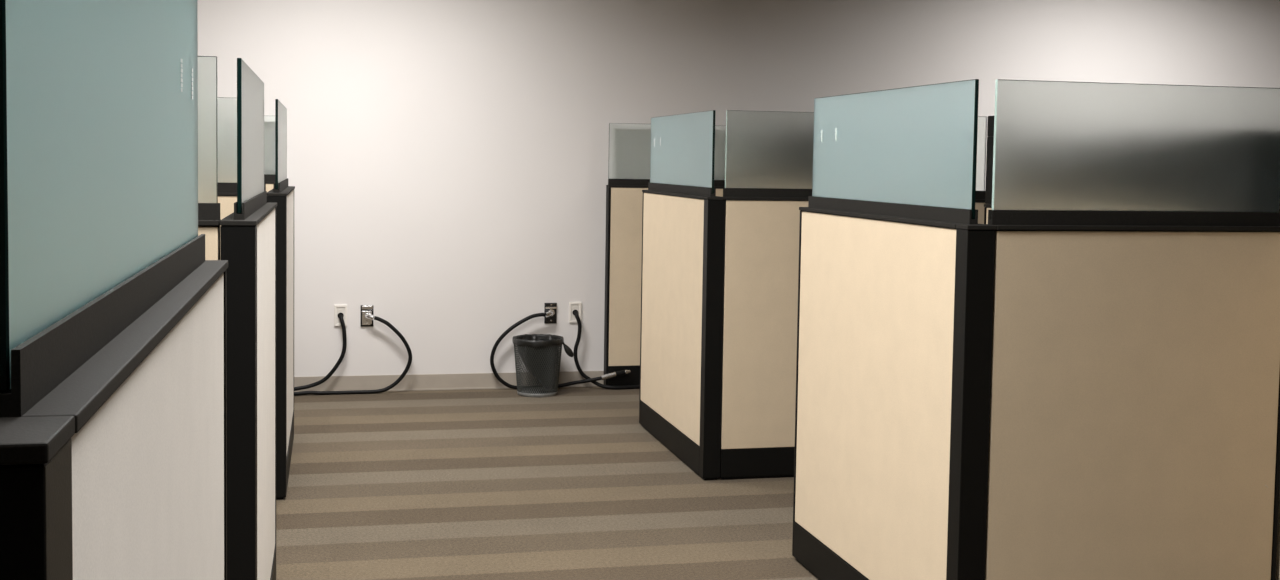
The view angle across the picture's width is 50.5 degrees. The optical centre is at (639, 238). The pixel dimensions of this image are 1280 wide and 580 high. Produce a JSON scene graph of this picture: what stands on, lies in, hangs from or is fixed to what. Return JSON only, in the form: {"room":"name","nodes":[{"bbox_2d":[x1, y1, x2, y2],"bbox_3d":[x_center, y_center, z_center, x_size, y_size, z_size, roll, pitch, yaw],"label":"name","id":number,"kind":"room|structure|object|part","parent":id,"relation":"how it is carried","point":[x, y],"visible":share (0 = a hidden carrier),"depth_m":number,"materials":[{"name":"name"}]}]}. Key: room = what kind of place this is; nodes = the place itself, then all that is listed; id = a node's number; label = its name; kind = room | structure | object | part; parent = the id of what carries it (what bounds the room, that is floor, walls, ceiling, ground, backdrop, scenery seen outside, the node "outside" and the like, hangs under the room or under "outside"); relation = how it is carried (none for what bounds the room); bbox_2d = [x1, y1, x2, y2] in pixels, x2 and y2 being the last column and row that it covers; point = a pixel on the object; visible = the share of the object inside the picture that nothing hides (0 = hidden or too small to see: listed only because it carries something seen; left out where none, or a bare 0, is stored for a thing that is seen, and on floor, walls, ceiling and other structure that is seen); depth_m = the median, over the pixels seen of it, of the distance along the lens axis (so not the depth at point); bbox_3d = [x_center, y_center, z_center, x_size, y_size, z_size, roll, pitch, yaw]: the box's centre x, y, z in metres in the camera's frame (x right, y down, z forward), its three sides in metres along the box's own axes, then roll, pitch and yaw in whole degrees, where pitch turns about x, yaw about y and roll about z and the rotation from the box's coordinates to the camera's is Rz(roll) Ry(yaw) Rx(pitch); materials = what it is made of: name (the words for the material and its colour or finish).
{"room":"open-plan office","nodes":[
{"label":"open-plan office","id":0,"kind":"room"},
{"bbox_2d":[276,387,818,579],"bbox_3d":[1.555,1.612,-0.089,15.200,0.100,19.145,0,3,-13],"label":"floor","id":1,"kind":"structure","parent":0,"point":[471,484],"depth_m":6.12,"materials":[{"name":"brown carpet"}]},
{"bbox_2d":[0,0,227,579],"bbox_3d":[-0.547,0.550,1.482,0.091,1.775,1.404,0,3,-13],"label":"divider","id":2,"kind":"object","parent":1,"relation":"on","point":[113,374],"visible":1,"depth_m":1.13,"materials":[{"name":"grey beige fabric"},{"name":"frosted teal glass"},{"name":"dark grey metal"}]},
{"bbox_3d":[-0.404,0.795,0.853,0.085,1.336,0.084,0,3,-13],"label":"corner post","id":3,"kind":"part","parent":2,"relation":"part of","materials":[{"name":"black metal"}]},
{"bbox_3d":[-0.540,-0.139,1.457,0.011,0.398,1.259,0,3,-13],"label":"glass pane","id":4,"kind":"part","parent":2,"relation":"part of","materials":[{"name":"teal glass"}]},
{"bbox_3d":[-0.547,0.052,1.484,0.026,0.042,1.297,0,3,-13],"label":"glass rail","id":5,"kind":"part","parent":2,"relation":"part of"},
{"bbox_3d":[-0.524,0.686,1.533,0.011,1.197,1.299,0,3,-13],"label":"fabric panel","id":6,"kind":"part","parent":2,"relation":"part of","materials":[{"name":"beige fabric"}]},
{"bbox_3d":[-0.704,0.714,2.170,0.085,1.336,0.012,0,3,-13],"label":"trim","id":7,"kind":"part","parent":2,"relation":"part of","materials":[{"name":"black metal"}]},
{"bbox_2d":[198,56,220,259],"bbox_3d":[-1.538,0.426,3.369,0.952,1.775,0.081,0,3,-13],"label":"divider","id":8,"kind":"object","parent":1,"relation":"on","point":[208,205],"visible":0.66,"depth_m":3.43,"materials":[{"name":"cream fabric"},{"name":"frosted clear glass"},{"name":"dark grey metal"}]},
{"bbox_3d":[-1.524,-0.262,3.336,0.932,0.398,0.011,0,3,-13],"label":"glass pane","id":9,"kind":"part","parent":8,"relation":"part of","materials":[{"name":"clear glass"}]},
{"bbox_3d":[-1.527,0.566,3.350,0.934,1.197,0.011,0,3,-13],"label":"fabric panel","id":10,"kind":"part","parent":8,"relation":"part of","materials":[{"name":"beige fabric"}]},
{"bbox_3d":[-1.529,-0.070,3.346,0.948,0.043,0.026,0,3,-13],"label":"glass rail","id":11,"kind":"part","parent":8,"relation":"part of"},
{"bbox_3d":[-1.534,0.588,3.380,0.936,1.249,0.049,0,3,-13],"label":"frame","id":12,"kind":"part","parent":8,"relation":"part of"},
{"bbox_2d":[217,97,265,219],"bbox_3d":[-2.117,0.271,5.892,0.952,1.775,0.081,0,3,-13],"label":"divider","id":13,"kind":"object","parent":1,"relation":"on","point":[226,107],"visible":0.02,"depth_m":5.92,"materials":[{"name":"cream fabric"},{"name":"frosted clear glass"},{"name":"dark grey metal"}]},
{"bbox_3d":[-2.104,-0.416,5.858,0.932,0.398,0.011,0,3,-13],"label":"glass pane","id":14,"kind":"part","parent":13,"relation":"part of","materials":[{"name":"glass"}]},
{"bbox_3d":[-2.106,0.412,5.873,0.934,1.197,0.011,0,3,-13],"label":"fabric panel","id":15,"kind":"part","parent":13,"relation":"part of","materials":[{"name":"beige fabric"}]},
{"bbox_3d":[-2.109,-0.224,5.869,0.948,0.043,0.026,0,3,-13],"label":"glass rail","id":16,"kind":"part","parent":13,"relation":"part of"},
{"bbox_2d":[219,58,276,579],"bbox_3d":[-1.171,0.389,4.113,0.091,1.775,1.369,0,3,-13],"label":"divider","id":17,"kind":"object","parent":1,"relation":"on","point":[248,234],"visible":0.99,"depth_m":3.47,"materials":[{"name":"grey beige fabric"},{"name":"frosted clear glass"},{"name":"dark grey metal"}]},
{"bbox_3d":[-1.033,0.633,3.501,0.085,1.336,0.084,0,3,-13],"label":"corner post","id":18,"kind":"part","parent":17,"relation":"part of","materials":[{"name":"black metal"}]},
{"bbox_3d":[-1.163,-0.107,4.081,0.026,0.042,1.242,0,3,-13],"label":"glass rail","id":19,"kind":"part","parent":17,"relation":"part of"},
{"bbox_3d":[-1.159,-0.298,4.064,0.011,0.398,1.214,0,3,-13],"label":"glass pane","id":20,"kind":"part","parent":17,"relation":"part of","materials":[{"name":"glass"}]},
{"bbox_3d":[-1.149,0.525,4.164,0.011,1.197,1.264,0,3,-13],"label":"fabric panel","id":21,"kind":"part","parent":17,"relation":"part of","materials":[{"name":"beige fabric"}]},
{"bbox_3d":[-1.192,1.192,4.195,0.085,0.135,1.268,0,3,-13],"label":"kick plate","id":22,"kind":"part","parent":17,"relation":"part of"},
{"bbox_3d":[-1.325,0.554,4.783,0.085,1.336,0.012,0,3,-13],"label":"trim","id":23,"kind":"part","parent":17,"relation":"part of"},
{"bbox_2d":[264,116,274,191],"bbox_3d":[-2.734,0.110,8.524,1.002,1.775,0.091,0,3,-13],"label":"divider","id":24,"kind":"object","parent":1,"relation":"on","point":[269,121],"visible":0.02,"depth_m":8.56,"materials":[{"name":"grey glass"}]},
{"bbox_3d":[-2.723,-0.385,8.496,0.982,0.043,0.026,0,3,-13],"label":"glass rail","id":25,"kind":"part","parent":24,"relation":"part of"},
{"bbox_3d":[-2.729,0.251,8.498,0.969,1.197,0.011,0,3,-13],"label":"fabric panel","id":26,"kind":"part","parent":24,"relation":"part of","materials":[{"name":"beige fabric"}]},
{"bbox_2d":[267,99,294,499],"bbox_3d":[-1.752,0.234,6.642,0.091,1.775,1.382,0,3,-13],"label":"divider","id":27,"kind":"object","parent":1,"relation":"on","point":[282,194],"visible":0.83,"depth_m":6.02,"materials":[{"name":"grey beige fabric"},{"name":"frosted clear glass"},{"name":"dark grey metal"}]},
{"bbox_3d":[-1.612,0.479,6.024,0.085,1.336,0.084,0,3,-13],"label":"corner post","id":28,"kind":"part","parent":27,"relation":"part of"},
{"bbox_3d":[-1.747,-0.262,6.622,0.026,0.042,1.280,0,3,-13],"label":"glass rail","id":29,"kind":"part","parent":27,"relation":"part of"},
{"bbox_3d":[-1.742,-0.454,6.605,0.011,0.398,1.252,0,3,-13],"label":"glass pane","id":30,"kind":"part","parent":27,"relation":"part of","materials":[{"name":"glass"}]},
{"bbox_3d":[-1.773,1.037,6.724,0.085,0.135,1.281,0,3,-13],"label":"kick plate","id":31,"kind":"part","parent":27,"relation":"part of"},
{"bbox_3d":[-1.729,0.371,6.693,0.011,1.197,1.277,0,3,-13],"label":"fabric panel","id":32,"kind":"part","parent":27,"relation":"part of","materials":[{"name":"beige fabric"}]},
{"bbox_2d":[294,316,411,395],"bbox_3d":[-2.020,0.751,8.658,1.128,0.501,0.084,0,3,-19],"label":"power cable","id":33,"kind":"object","parent":1,"relation":"on","point":[379,319],"visible":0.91,"depth_m":8.76,"materials":[{"name":"black rubber"}]},
{"bbox_2d":[514,336,561,396],"bbox_3d":[-0.665,0.831,8.838,0.329,0.365,0.329,0,3,-13],"label":"wastebasket","id":34,"kind":"object","parent":1,"relation":"on","point":[530,391],"visible":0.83,"depth_m":8.74,"materials":[{"name":"black metal"}]},
{"bbox_2d":[512,334,573,390],"bbox_3d":[-0.665,0.814,8.837,0.334,0.352,0.334,-2,4,-43],"label":"liner","id":35,"kind":"object","parent":34,"relation":"on","point":[532,340],"visible":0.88,"depth_m":8.75,"materials":[{"name":"black plastic"}]},
{"bbox_2d":[490,313,629,389],"bbox_3d":[-0.525,0.749,9.021,0.936,0.512,0.060,0,3,-8],"label":"power cable","id":36,"kind":"object","parent":1,"relation":"on","point":[622,372],"visible":0.88,"depth_m":8.98,"materials":[{"name":"black rubber"}]},
{"bbox_2d":[603,123,725,385],"bbox_3d":[0.459,0.118,9.251,1.402,1.775,0.091,0,3,-13],"label":"divider","id":37,"kind":"object","parent":1,"relation":"on","point":[629,144],"visible":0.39,"depth_m":9.09,"materials":[{"name":"beige fabric"}]},
{"bbox_3d":[-0.221,0.322,9.109,0.014,1.336,0.085,0,3,-13],"label":"trim","id":38,"kind":"part","parent":37,"relation":"part of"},
{"bbox_3d":[0.447,0.924,9.298,1.373,0.135,0.085,0,3,-13],"label":"kick plate","id":39,"kind":"part","parent":37,"relation":"part of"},
{"bbox_3d":[0.457,0.281,9.261,1.371,1.249,0.059,0,3,-13],"label":"frame","id":40,"kind":"part","parent":37,"relation":"part of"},
{"bbox_3d":[0.465,0.259,9.226,1.369,1.197,0.011,0,3,-13],"label":"fabric panel","id":41,"kind":"part","parent":37,"relation":"part of","materials":[{"name":"beige fabric"}]},
{"bbox_3d":[0.463,-0.377,9.223,1.382,0.042,0.026,0,3,-13],"label":"glass rail","id":42,"kind":"part","parent":37,"relation":"part of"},
{"bbox_3d":[0.462,-0.569,9.210,1.374,0.398,0.011,0,3,-13],"label":"glass pane","id":43,"kind":"part","parent":37,"relation":"part of","materials":[{"name":"clear glass"}]},
{"bbox_2d":[639,110,725,479],"bbox_3d":[0.203,0.235,7.146,0.091,1.775,1.392,0,3,-13],"label":"divider","id":44,"kind":"object","parent":1,"relation":"on","point":[682,267],"visible":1,"depth_m":6.92,"materials":[{"name":"beige fabric"}]},
{"bbox_3d":[0.047,0.400,7.827,0.085,1.337,0.011,0,3,-13],"label":"trim","id":45,"kind":"part","parent":44,"relation":"part of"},
{"bbox_3d":[0.183,1.039,7.223,0.085,0.135,1.301,0,3,-13],"label":"kick plate","id":46,"kind":"part","parent":44,"relation":"part of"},
{"bbox_3d":[0.161,0.372,7.177,0.011,1.197,1.297,0,3,-13],"label":"fabric panel","id":47,"kind":"part","parent":44,"relation":"part of","materials":[{"name":"beige fabric"}]},
{"bbox_3d":[0.205,-0.262,7.144,0.026,0.043,1.310,0,3,-13],"label":"glass rail","id":48,"kind":"part","parent":44,"relation":"part of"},
{"bbox_3d":[0.209,-0.454,7.130,0.011,0.398,1.296,0,3,-13],"label":"glass pane","id":49,"kind":"part","parent":44,"relation":"part of","materials":[{"name":"glass"}]},
{"bbox_3d":[0.345,0.481,6.518,0.085,1.336,0.074,0,3,-13],"label":"corner post","id":50,"kind":"part","parent":44,"relation":"part of","materials":[{"name":"black metal"}]},
{"bbox_2d":[720,110,986,479],"bbox_3d":[1.077,0.276,6.673,1.402,1.775,0.081,0,3,-13],"label":"divider","id":51,"kind":"object","parent":1,"relation":"on","point":[769,154],"visible":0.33,"depth_m":6.54,"materials":[{"name":"beige fabric"}]},
{"bbox_3d":[1.058,1.082,6.718,1.388,0.135,0.075,0,3,-13],"label":"kick plate","id":52,"kind":"part","parent":51,"relation":"part of","materials":[{"name":"black plastic"}]},
{"bbox_3d":[1.068,0.439,6.681,1.386,1.249,0.049,0,3,-13],"label":"frame","id":53,"kind":"part","parent":51,"relation":"part of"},
{"bbox_3d":[1.075,0.417,6.651,1.384,1.197,0.011,0,3,-13],"label":"fabric panel","id":54,"kind":"part","parent":51,"relation":"part of","materials":[{"name":"beige fabric"}]},
{"bbox_3d":[1.062,-0.220,6.645,1.358,0.042,0.026,0,3,-13],"label":"glass rail","id":55,"kind":"part","parent":51,"relation":"part of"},
{"bbox_3d":[1.067,-0.412,6.634,1.350,0.398,0.011,0,3,-13],"label":"glass pane","id":56,"kind":"part","parent":51,"relation":"part of","materials":[{"name":"clear glass"}]},
{"bbox_2d":[792,79,996,579],"bbox_3d":[0.799,0.395,4.533,0.091,1.775,1.409,0,3,-13],"label":"divider","id":57,"kind":"object","parent":1,"relation":"on","point":[896,270],"visible":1,"depth_m":4.33,"materials":[{"name":"cream fabric"},{"name":"frosted pale blue green glass"},{"name":"black metal"}]},
{"bbox_3d":[0.641,0.560,5.223,0.085,1.337,0.011,0,3,-13],"label":"trim","id":58,"kind":"part","parent":57,"relation":"part of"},
{"bbox_3d":[0.779,1.199,4.610,0.085,0.135,1.318,0,3,-13],"label":"kick plate","id":59,"kind":"part","parent":57,"relation":"part of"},
{"bbox_3d":[0.757,0.532,4.564,0.011,1.197,1.314,0,3,-13],"label":"fabric panel","id":60,"kind":"part","parent":57,"relation":"part of","materials":[{"name":"beige fabric"}]},
{"bbox_3d":[0.789,0.556,4.573,0.059,1.249,1.316,0,3,-13],"label":"frame","id":61,"kind":"part","parent":57,"relation":"part of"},
{"bbox_3d":[0.803,-0.101,4.524,0.026,0.043,1.341,0,3,-13],"label":"glass rail","id":62,"kind":"part","parent":57,"relation":"part of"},
{"bbox_3d":[0.807,-0.293,4.506,0.011,0.398,1.320,0,3,-13],"label":"glass pane","id":63,"kind":"part","parent":57,"relation":"part of","materials":[{"name":"clear glass"}]},
{"bbox_3d":[0.943,0.641,3.897,0.085,1.336,0.074,0,3,-13],"label":"corner post","id":64,"kind":"part","parent":57,"relation":"part of","materials":[{"name":"black metal"}]},
{"bbox_2d":[984,204,991,223],"bbox_3d":[1.751,0.584,5.103,0.091,1.362,1.872,0,3,-13],"label":"divider","id":65,"kind":"object","parent":1,"relation":"on","point":[987,207],"visible":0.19,"depth_m":5.95,"materials":[{"name":"beige fabric"}]},
{"bbox_3d":[1.544,0.528,6.009,0.085,1.336,0.011,0,3,-13],"label":"trim","id":66,"kind":"part","parent":65,"relation":"part of","materials":[{"name":"beige"}]},
{"bbox_3d":[1.718,0.516,5.093,0.011,1.197,1.842,0,3,-13],"label":"fabric panel","id":67,"kind":"part","parent":65,"relation":"part of","materials":[{"name":"beige fabric"}]},
{"bbox_2d":[985,116,1279,211],"bbox_3d":[1.941,-0.292,5.148,0.472,0.384,1.755,0,3,-13],"label":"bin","id":68,"kind":"object","parent":65,"relation":"on","point":[990,127],"visible":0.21,"depth_m":5.92,"materials":[{"name":"laminate"}]},
{"bbox_2d":[985,79,1279,579],"bbox_3d":[1.458,0.436,4.003,0.957,1.775,0.081,0,3,-13],"label":"divider","id":69,"kind":"object","parent":1,"relation":"on","point":[1134,425],"visible":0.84,"depth_m":3.96,"materials":[{"name":"cream fabric"},{"name":"frosted glass"},{"name":"black metal"}]},
{"bbox_3d":[1.449,0.599,4.011,0.941,1.249,0.049,0,3,-13],"label":"frame","id":70,"kind":"part","parent":69,"relation":"part of","materials":[{"name":"beige fabric"}]},
{"bbox_3d":[1.456,0.576,3.981,0.939,1.197,0.011,0,3,-13],"label":"fabric panel","id":71,"kind":"part","parent":69,"relation":"part of","materials":[{"name":"beige fabric"}]},
{"bbox_3d":[1.463,-0.060,3.979,0.953,0.042,0.026,0,3,-13],"label":"glass rail","id":72,"kind":"part","parent":69,"relation":"part of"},
{"bbox_3d":[1.464,-0.252,3.967,0.937,0.398,0.011,0,3,-13],"label":"glass pane","id":73,"kind":"part","parent":69,"relation":"part of","materials":[{"name":"glass"}]},
{"bbox_3d":[1.914,0.643,4.119,0.012,1.336,0.075,0,3,-13],"label":"trim","id":74,"kind":"part","parent":69,"relation":"part of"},
{"bbox_2d":[1276,490,1279,579],"bbox_3d":[2.122,0.477,3.476,0.091,1.775,1.392,0,3,-13],"label":"divider","id":75,"kind":"object","parent":1,"relation":"on","point":[1278,536],"visible":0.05,"depth_m":4.12,"materials":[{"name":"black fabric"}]},
{"bbox_2d":[197,0,1279,376],"bbox_3d":[-0.534,-0.512,9.099,15.200,3.020,0.120,0,3,-13],"label":"wall","id":76,"kind":"structure","parent":0,"point":[448,160],"depth_m":8.99,"materials":[{"name":"white paint"}]},
{"bbox_2d":[334,305,346,325],"bbox_3d":[-1.933,0.497,8.773,0.082,0.138,0.014,0,3,-13],"label":"outlet plate","id":77,"kind":"object","parent":76,"relation":"attached to","point":[338,309],"visible":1,"depth_m":8.77,"materials":[{"name":"white plastic"}]},
{"bbox_2d":[294,314,346,390],"bbox_3d":[-2.230,0.745,8.646,0.710,0.508,0.068,0,4,-20],"label":"power cable","id":78,"kind":"object","parent":77,"relation":"hanging from","point":[343,352],"visible":0.74,"depth_m":8.72,"materials":[{"name":"black rubber"}]},
{"bbox_2d":[360,305,374,326],"bbox_3d":[-1.760,0.503,8.778,0.088,0.138,0.082,0,3,-13],"label":"outlet box","id":79,"kind":"object","parent":76,"relation":"attached to","point":[367,316],"visible":1,"depth_m":8.80,"materials":[{"name":"silver metal"}]},
{"bbox_3d":[-1.768,0.497,8.803,0.071,0.126,0.011,0,3,-13],"label":"plate","id":80,"kind":"part","parent":79,"relation":"part of","materials":[{"name":"metal"}]},
{"bbox_2d":[294,371,603,391],"bbox_3d":[-0.542,0.946,9.118,15.000,0.106,0.012,0,3,-13],"label":"baseboard","id":81,"kind":"structure","parent":76,"relation":"attached to","point":[416,382],"depth_m":8.93,"materials":[{"name":"beige plastic"}]},
{"bbox_2d":[544,303,556,322],"bbox_3d":[-0.593,0.500,9.044,0.088,0.138,0.082,0,3,-13],"label":"outlet box","id":82,"kind":"object","parent":76,"relation":"attached to","point":[550,309],"visible":1,"depth_m":9.07,"materials":[{"name":"metal"}]},
{"bbox_2d":[569,302,581,322],"bbox_3d":[-0.434,0.495,9.114,0.082,0.138,0.014,0,3,-13],"label":"outlet plate","id":83,"kind":"object","parent":76,"relation":"attached to","point":[573,306],"visible":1,"depth_m":9.11,"materials":[{"name":"white plastic"}]},
{"bbox_2d":[573,311,639,389],"bbox_3d":[-0.161,0.747,9.089,0.573,0.518,0.102,1,3,-2],"label":"power cable","id":84,"kind":"object","parent":83,"relation":"hanging from","point":[579,369],"visible":0.91,"depth_m":9.07,"materials":[{"name":"black rubber"}]}
]}

